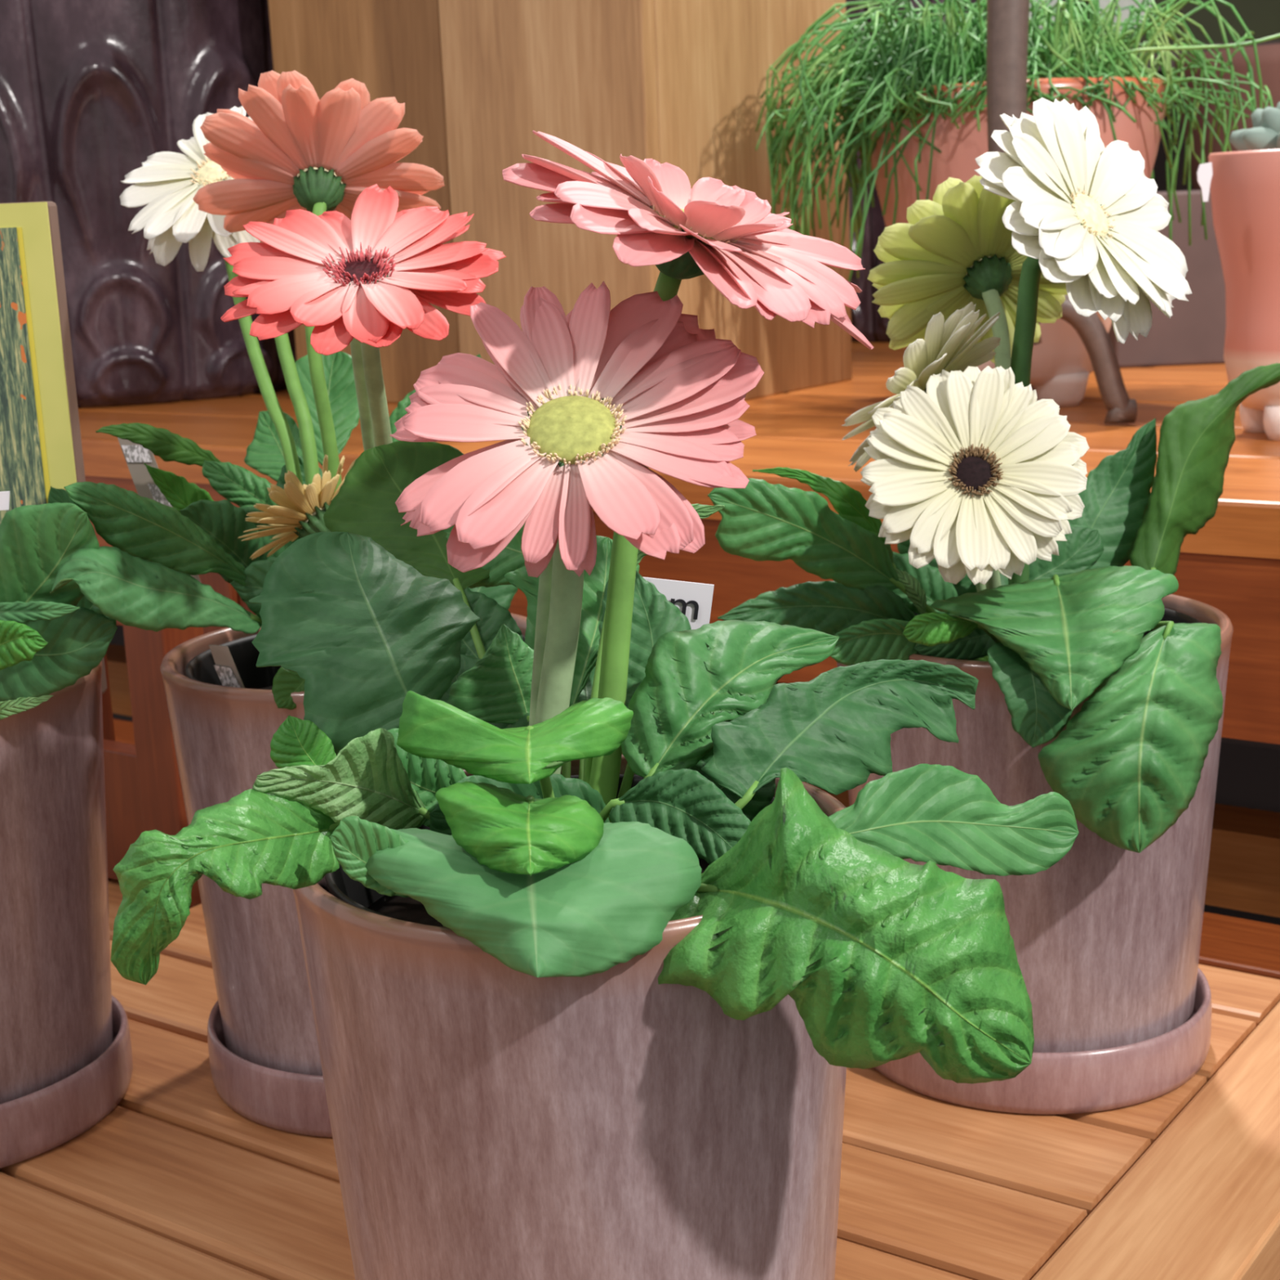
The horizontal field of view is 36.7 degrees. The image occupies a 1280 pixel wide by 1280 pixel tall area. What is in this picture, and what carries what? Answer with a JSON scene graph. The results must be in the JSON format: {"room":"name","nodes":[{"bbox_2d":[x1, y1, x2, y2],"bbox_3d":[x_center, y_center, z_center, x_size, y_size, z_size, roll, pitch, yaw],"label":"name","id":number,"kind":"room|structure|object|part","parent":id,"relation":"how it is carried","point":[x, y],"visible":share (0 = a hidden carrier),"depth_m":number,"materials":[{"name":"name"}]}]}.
{"room":"plant shop","nodes":[
{"label":"plant shop","id":0,"kind":"room"},
{"bbox_2d":[109,624,1279,924],"bbox_3d":[0.032,0.759,1.196,8.000,0.050,8.000,-2,13,0],"label":"floor","id":1,"kind":"structure","parent":0,"point":[1248,776],"depth_m":3.23,"materials":[{"name":"brown wood"}]},
{"bbox_2d":[0,718,1279,1279],"bbox_3d":[-0.527,0.496,0.990,1.505,0.600,1.160,7,15,35],"label":"table","id":2,"kind":"object","parent":1,"relation":"on","point":[174,1183],"visible":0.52,"depth_m":0.77,"materials":[{"name":"brown wood"}]},
{"bbox_2d":[0,995,133,1168],"bbox_3d":[-0.310,0.193,0.861,0.161,0.029,0.161,-2,13,0],"label":"saucer","id":3,"kind":"object","parent":2,"relation":"on","point":[33,1124],"visible":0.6,"depth_m":0.82,"materials":[{"name":"ceramic"}]},
{"bbox_2d":[0,661,112,1103],"bbox_3d":[-0.313,0.109,0.842,0.171,0.191,0.171,4,14,26],"label":"flower pot","id":4,"kind":"object","parent":3,"relation":"on","point":[56,1017],"visible":0.73,"depth_m":0.80,"materials":[{"name":"ceramic"}]},
{"bbox_2d":[0,201,106,694],"bbox_3d":[-0.298,-0.079,0.852,0.100,0.219,0.018,-2,13,0],"label":"picture card","id":5,"kind":"object","parent":4,"relation":"in","point":[41,448],"visible":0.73,"depth_m":0.84,"materials":[{"name":"yellow paper"}]},
{"bbox_2d":[0,226,46,524],"bbox_3d":[-0.297,-0.082,0.842,0.072,0.189,0.001,-2,13,0],"label":"photo","id":6,"kind":"object","parent":5,"relation":"attached to","point":[23,250],"depth_m":0.83,"materials":[{"name":"multicoloured paper"}]},
{"bbox_2d":[0,485,117,719],"bbox_3d":[-0.295,0.044,0.816,0.191,0.218,0.173,-2,13,0],"label":"plant","id":7,"kind":"object","parent":4,"relation":"in","point":[48,642],"visible":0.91,"depth_m":0.74,"materials":[{"name":"green plant"}]},
{"bbox_2d":[0,491,9,510],"bbox_3d":[-0.248,-0.053,0.745,0.010,0.007,0.001,-2,13,0],"label":"plant tag","id":8,"kind":"object","parent":7,"relation":"attached to","point":[4,495],"visible":1,"depth_m":0.74,"materials":[{"name":"white plastic"}]},
{"bbox_2d":[102,572,255,907],"bbox_3d":[-0.261,0.034,1.171,0.116,0.200,0.160,7,15,35],"label":"wooden post","id":9,"kind":"object","parent":2,"relation":"on","point":[144,793],"visible":0.09,"depth_m":1.09,"materials":[{"name":"red wood"}]},
{"bbox_3d":[-0.334,0.043,1.143,0.030,0.200,0.030,7,16,35],"label":"corner post","id":10,"kind":"part","parent":9,"relation":"part of","materials":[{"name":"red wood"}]},
{"bbox_3d":[-0.265,0.051,1.095,0.033,0.200,0.030,7,16,35],"label":"corner post","id":11,"kind":"part","parent":9,"relation":"part of","materials":[{"name":"red wood"}]},
{"bbox_3d":[-0.259,0.016,1.246,0.030,0.200,0.030,7,16,35],"label":"corner post","id":12,"kind":"part","parent":9,"relation":"part of","materials":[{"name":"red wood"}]},
{"bbox_2d":[207,1000,332,1137],"bbox_3d":[-0.116,0.179,0.887,0.161,0.029,0.161,-2,13,0],"label":"saucer","id":13,"kind":"object","parent":2,"relation":"on","point":[282,1100],"visible":0.22,"depth_m":0.82,"materials":[{"name":"ceramic"}]},
{"bbox_2d":[160,613,526,1075],"bbox_3d":[-0.119,0.095,0.868,0.171,0.191,0.171,-7,13,-18],"label":"flower pot","id":14,"kind":"object","parent":13,"relation":"on","point":[222,735],"visible":0.31,"depth_m":0.81,"materials":[{"name":"ceramic"}]},
{"bbox_2d":[49,70,524,710],"bbox_3d":[-0.137,-0.043,0.810,0.189,0.378,0.300,-2,13,0],"label":"plant","id":15,"kind":"object","parent":14,"relation":"in","point":[349,250],"visible":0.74,"depth_m":0.78,"materials":[{"name":"green plant"}]},
{"bbox_2d":[117,437,201,582],"bbox_3d":[-0.213,-0.058,0.854,0.031,0.069,0.002,-2,13,0],"label":"plant tag","id":16,"kind":"object","parent":15,"relation":"in","point":[135,455],"visible":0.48,"depth_m":0.85,"materials":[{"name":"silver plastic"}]},
{"bbox_2d":[208,644,244,688],"bbox_3d":[-0.167,0.014,0.786,0.015,0.025,0.002,-2,13,0],"label":"plant tag","id":17,"kind":"object","parent":15,"relation":"in","point":[226,669],"visible":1,"depth_m":0.79,"materials":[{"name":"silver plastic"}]},
{"bbox_3d":[-0.168,-0.097,0.870,0.010,0.208,0.083,-10,15,-32],"label":"flower stem","id":18,"kind":"part","parent":15,"relation":"part of","materials":[{"name":"green plant"}]},
{"bbox_3d":[-0.149,-0.092,0.874,0.030,0.194,0.072,0,13,9],"label":"flower stem","id":19,"kind":"part","parent":15,"relation":"part of","materials":[{"name":"green plant"}]},
{"bbox_3d":[-0.132,-0.086,0.822,0.013,0.198,0.022,-2,13,0],"label":"flower stem","id":20,"kind":"part","parent":15,"relation":"part of","materials":[{"name":"green plant"}]},
{"bbox_3d":[-0.120,0.070,0.863,0.150,0.132,0.150,-2,13,0],"label":"plastic pot","id":21,"kind":"part","parent":15,"relation":"part of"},
{"bbox_3d":[-0.111,-0.060,0.789,0.017,0.164,0.104,-6,13,-14],"label":"flower stem","id":22,"kind":"part","parent":15,"relation":"part of","materials":[{"name":"green plant"}]},
{"bbox_3d":[-0.104,-0.058,0.774,0.017,0.163,0.114,-5,13,-13],"label":"flower stem","id":23,"kind":"part","parent":15,"relation":"part of","materials":[{"name":"green plant"}]},
{"bbox_2d":[292,754,846,1279],"bbox_3d":[-0.016,0.150,0.601,0.171,0.191,0.171,-10,15,-31],"label":"flower pot","id":24,"kind":"object","parent":2,"relation":"on","point":[490,1119],"visible":0.49,"depth_m":0.52,"materials":[{"name":"ceramic"}]},
{"bbox_2d":[110,130,1079,1084],"bbox_3d":[-0.001,0.021,0.582,0.262,0.342,0.238,0,13,10],"label":"plant","id":25,"kind":"object","parent":24,"relation":"in","point":[415,678],"visible":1,"depth_m":0.54,"materials":[{"name":"green plant"}]},
{"bbox_3d":[-0.027,0.007,0.580,0.024,0.121,0.015,6,15,32],"label":"flower stem","id":26,"kind":"part","parent":25,"relation":"part of","materials":[{"name":"green plant"}]},
{"bbox_3d":[-0.017,0.126,0.596,0.150,0.132,0.150,-2,13,0],"label":"plastic pot","id":27,"kind":"part","parent":25,"relation":"part of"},
{"bbox_3d":[-0.025,0.006,0.570,0.034,0.123,0.016,7,16,36],"label":"flower stem","id":28,"kind":"part","parent":25,"relation":"part of","materials":[{"name":"green plant"}]},
{"bbox_3d":[-0.004,-0.022,0.585,0.046,0.177,0.011,-11,15,-33],"label":"flower stem","id":29,"kind":"part","parent":25,"relation":"part of","materials":[{"name":"green plant"}]},
{"bbox_2d":[643,577,714,629],"bbox_3d":[0.009,0.025,0.642,0.035,0.092,0.031,-2,13,0],"label":"price card","id":30,"kind":"object","parent":24,"relation":"in","point":[693,600],"visible":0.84,"depth_m":0.65,"materials":[{"name":"white paper"}]},
{"bbox_2d":[873,967,1212,1114],"bbox_3d":[0.177,0.168,0.882,0.161,0.029,0.161,-2,13,0],"label":"saucer","id":31,"kind":"object","parent":2,"relation":"on","point":[1134,1073],"visible":0.32,"depth_m":0.81,"materials":[{"name":"ceramic"}]},
{"bbox_2d":[836,594,1233,1052],"bbox_3d":[0.173,0.084,0.863,0.171,0.191,0.171,6,15,33],"label":"flower pot","id":32,"kind":"object","parent":31,"relation":"on","point":[1106,937],"visible":0.37,"depth_m":0.80,"materials":[{"name":"ceramic"}]},
{"bbox_2d":[707,97,1279,853],"bbox_3d":[0.161,-0.047,0.825,0.189,0.354,0.249,4,14,25],"label":"plant","id":33,"kind":"object","parent":32,"relation":"in","point":[1011,557],"visible":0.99,"depth_m":0.76,"materials":[{"name":"green plant"}]},
{"bbox_3d":[0.140,-0.039,0.825,0.046,0.118,0.012,-10,15,-29],"label":"flower stem","id":34,"kind":"part","parent":33,"relation":"part of","materials":[{"name":"green plant"}]},
{"bbox_3d":[0.146,-0.020,0.799,0.007,0.090,0.064,3,14,21],"label":"flower stem","id":35,"kind":"part","parent":33,"relation":"part of","materials":[{"name":"green plant"}]},
{"bbox_3d":[0.161,-0.072,0.848,0.011,0.162,0.030,-6,13,-16],"label":"flower stem","id":36,"kind":"part","parent":33,"relation":"part of","materials":[{"name":"green plant"}]},
{"bbox_3d":[0.161,-0.076,0.810,0.018,0.183,0.036,-6,13,-17],"label":"flower stem","id":37,"kind":"part","parent":33,"relation":"part of","materials":[{"name":"green plant"}]},
{"bbox_3d":[0.172,0.059,0.857,0.150,0.132,0.150,-2,13,0],"label":"plastic pot","id":38,"kind":"part","parent":33,"relation":"part of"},
{"bbox_2d":[78,342,1279,917],"bbox_3d":[0.151,0.169,1.825,2.600,0.815,1.002,7,15,35],"label":"bench","id":39,"kind":"object","parent":1,"relation":"on","point":[1231,566],"visible":0.1,"depth_m":1.22,"materials":[{"name":"orange wood"}]},
{"bbox_2d":[0,0,296,408],"bbox_3d":[-0.539,-0.560,1.919,0.466,0.620,0.466,-2,13,0],"label":"decorative panel","id":40,"kind":"object","parent":39,"relation":"on","point":[91,90],"visible":0.42,"depth_m":1.75,"materials":[{"name":"ceramic"}]},
{"bbox_2d":[267,0,459,403],"bbox_3d":[-0.203,-0.532,1.734,0.198,0.620,0.160,7,15,35],"label":"wooden panel","id":41,"kind":"object","parent":39,"relation":"on","point":[393,47],"visible":0.26,"depth_m":1.67,"materials":[{"name":"brown wood"}]},
{"bbox_2d":[438,0,852,400],"bbox_3d":[0.010,-0.518,1.632,0.200,0.620,0.315,7,15,35],"label":"wooden panel","id":42,"kind":"object","parent":39,"relation":"on","point":[680,83],"visible":0.41,"depth_m":1.54,"materials":[{"name":"brown wood"}]},
{"bbox_3d":[-0.076,-0.488,1.514,0.200,0.620,0.018,7,16,35],"label":"panel","id":43,"kind":"part","parent":42,"relation":"part of","materials":[{"name":"brown wood"}]},
{"bbox_3d":[0.084,-0.509,1.580,0.018,0.620,0.278,7,16,35],"label":"panel","id":44,"kind":"part","parent":42,"relation":"part of","materials":[{"name":"brown wood"}]},
{"bbox_3d":[0.095,-0.548,1.750,0.200,0.620,0.018,7,16,35],"label":"panel","id":45,"kind":"part","parent":42,"relation":"part of","materials":[{"name":"brown wood"}]},
{"bbox_2d":[845,0,986,342],"bbox_3d":[0.313,-0.631,2.239,0.280,0.550,0.280,-2,13,0],"label":"vase","id":46,"kind":"object","parent":39,"relation":"on","point":[866,317],"visible":0.04,"depth_m":2.17,"materials":[{"name":"ceramic"}]},
{"bbox_2d":[871,76,1166,407],"bbox_3d":[0.289,-0.305,1.502,0.229,0.240,0.229,-2,13,0],"label":"pot","id":47,"kind":"object","parent":39,"relation":"on","point":[1061,366],"visible":0.22,"depth_m":1.42,"materials":[{"name":"pink ceramic"}]},
{"bbox_2d":[755,0,1279,281],"bbox_3d":[0.279,-0.414,1.488,0.389,0.262,0.352,-2,13,0],"label":"trailing plant","id":48,"kind":"object","parent":47,"relation":"in","point":[953,52],"visible":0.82,"depth_m":1.42,"materials":[{"name":"green plant"}]},
{"bbox_2d":[1029,0,1062,29],"bbox_3d":[0.315,-0.702,1.516,0.032,0.427,0.021,-2,13,0],"label":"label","id":49,"kind":"object","parent":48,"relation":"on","point":[1052,2],"visible":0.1,"depth_m":1.55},
{"bbox_2d":[1092,0,1154,31],"bbox_3d":[0.379,-0.703,1.516,0.054,0.434,0.021,-2,13,0],"label":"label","id":50,"kind":"object","parent":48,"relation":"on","point":[1103,3],"visible":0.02,"depth_m":1.55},
{"bbox_2d":[986,0,1137,423],"bbox_3d":[0.255,-0.326,1.315,0.168,0.364,0.036,-1,13,8],"label":"iron stand","id":51,"kind":"object","parent":39,"relation":"on","point":[1007,20],"visible":0.33,"depth_m":1.30,"materials":[{"name":"brown metal"}]},
{"bbox_2d":[1108,190,1226,368],"bbox_3d":[0.537,-0.348,1.838,0.211,0.156,0.170,-2,13,0],"label":"planter","id":52,"kind":"object","parent":39,"relation":"on","point":[1194,334],"visible":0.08,"depth_m":1.76,"materials":[{"name":"ceramic"}]},
{"bbox_2d":[1174,43,1279,190],"bbox_3d":[0.758,-0.494,2.120,0.336,0.297,0.336,-2,13,0],"label":"clay pot","id":53,"kind":"object","parent":39,"relation":"on","point":[1268,55],"visible":0.27,"depth_m":2.01,"materials":[{"name":"ceramic"}]},
{"bbox_2d":[1208,149,1279,441],"bbox_3d":[0.423,-0.223,1.245,0.113,0.181,0.113,-2,13,0],"label":"pot","id":54,"kind":"object","parent":39,"relation":"on","point":[1245,185],"visible":0.93,"depth_m":1.22,"materials":[{"name":"pink ceramic"}]},
{"bbox_2d":[1196,162,1212,201],"bbox_3d":[0.340,-0.275,1.162,0.009,0.023,0.001,-2,13,0],"label":"plant tag","id":55,"kind":"object","parent":54,"relation":"attached to","point":[1204,174],"visible":1,"depth_m":1.16,"materials":[{"name":"white plastic"}]},
{"bbox_2d":[1229,102,1279,151],"bbox_3d":[0.420,-0.321,1.223,0.086,0.042,0.087,-2,13,0],"label":"succulent","id":56,"kind":"object","parent":54,"relation":"in","point":[1264,134],"visible":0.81,"depth_m":1.21,"materials":[{"name":"green plant"}]},
{"bbox_2d":[1031,0,1279,749],"bbox_3d":[0.262,-1.667,3.612,11.000,3.600,0.100,7,15,35],"label":"wall","id":57,"kind":"structure","parent":0,"point":[1159,167],"depth_m":3.31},
{"bbox_2d":[1039,40,1279,77],"bbox_3d":[0.743,-0.762,2.552,0.621,0.030,0.300,-2,13,0],"label":"shelf","id":58,"kind":"object","parent":57,"relation":"attached to","point":[1159,72],"visible":0.02,"depth_m":2.40,"materials":[{"name":"brown wood"}]},
{"bbox_2d":[1119,0,1279,46],"bbox_3d":[0.789,-0.855,2.511,0.321,0.162,0.060,-2,13,0],"label":"panel","id":59,"kind":"object","parent":58,"relation":"on","point":[1260,17],"visible":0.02,"depth_m":2.49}
]}

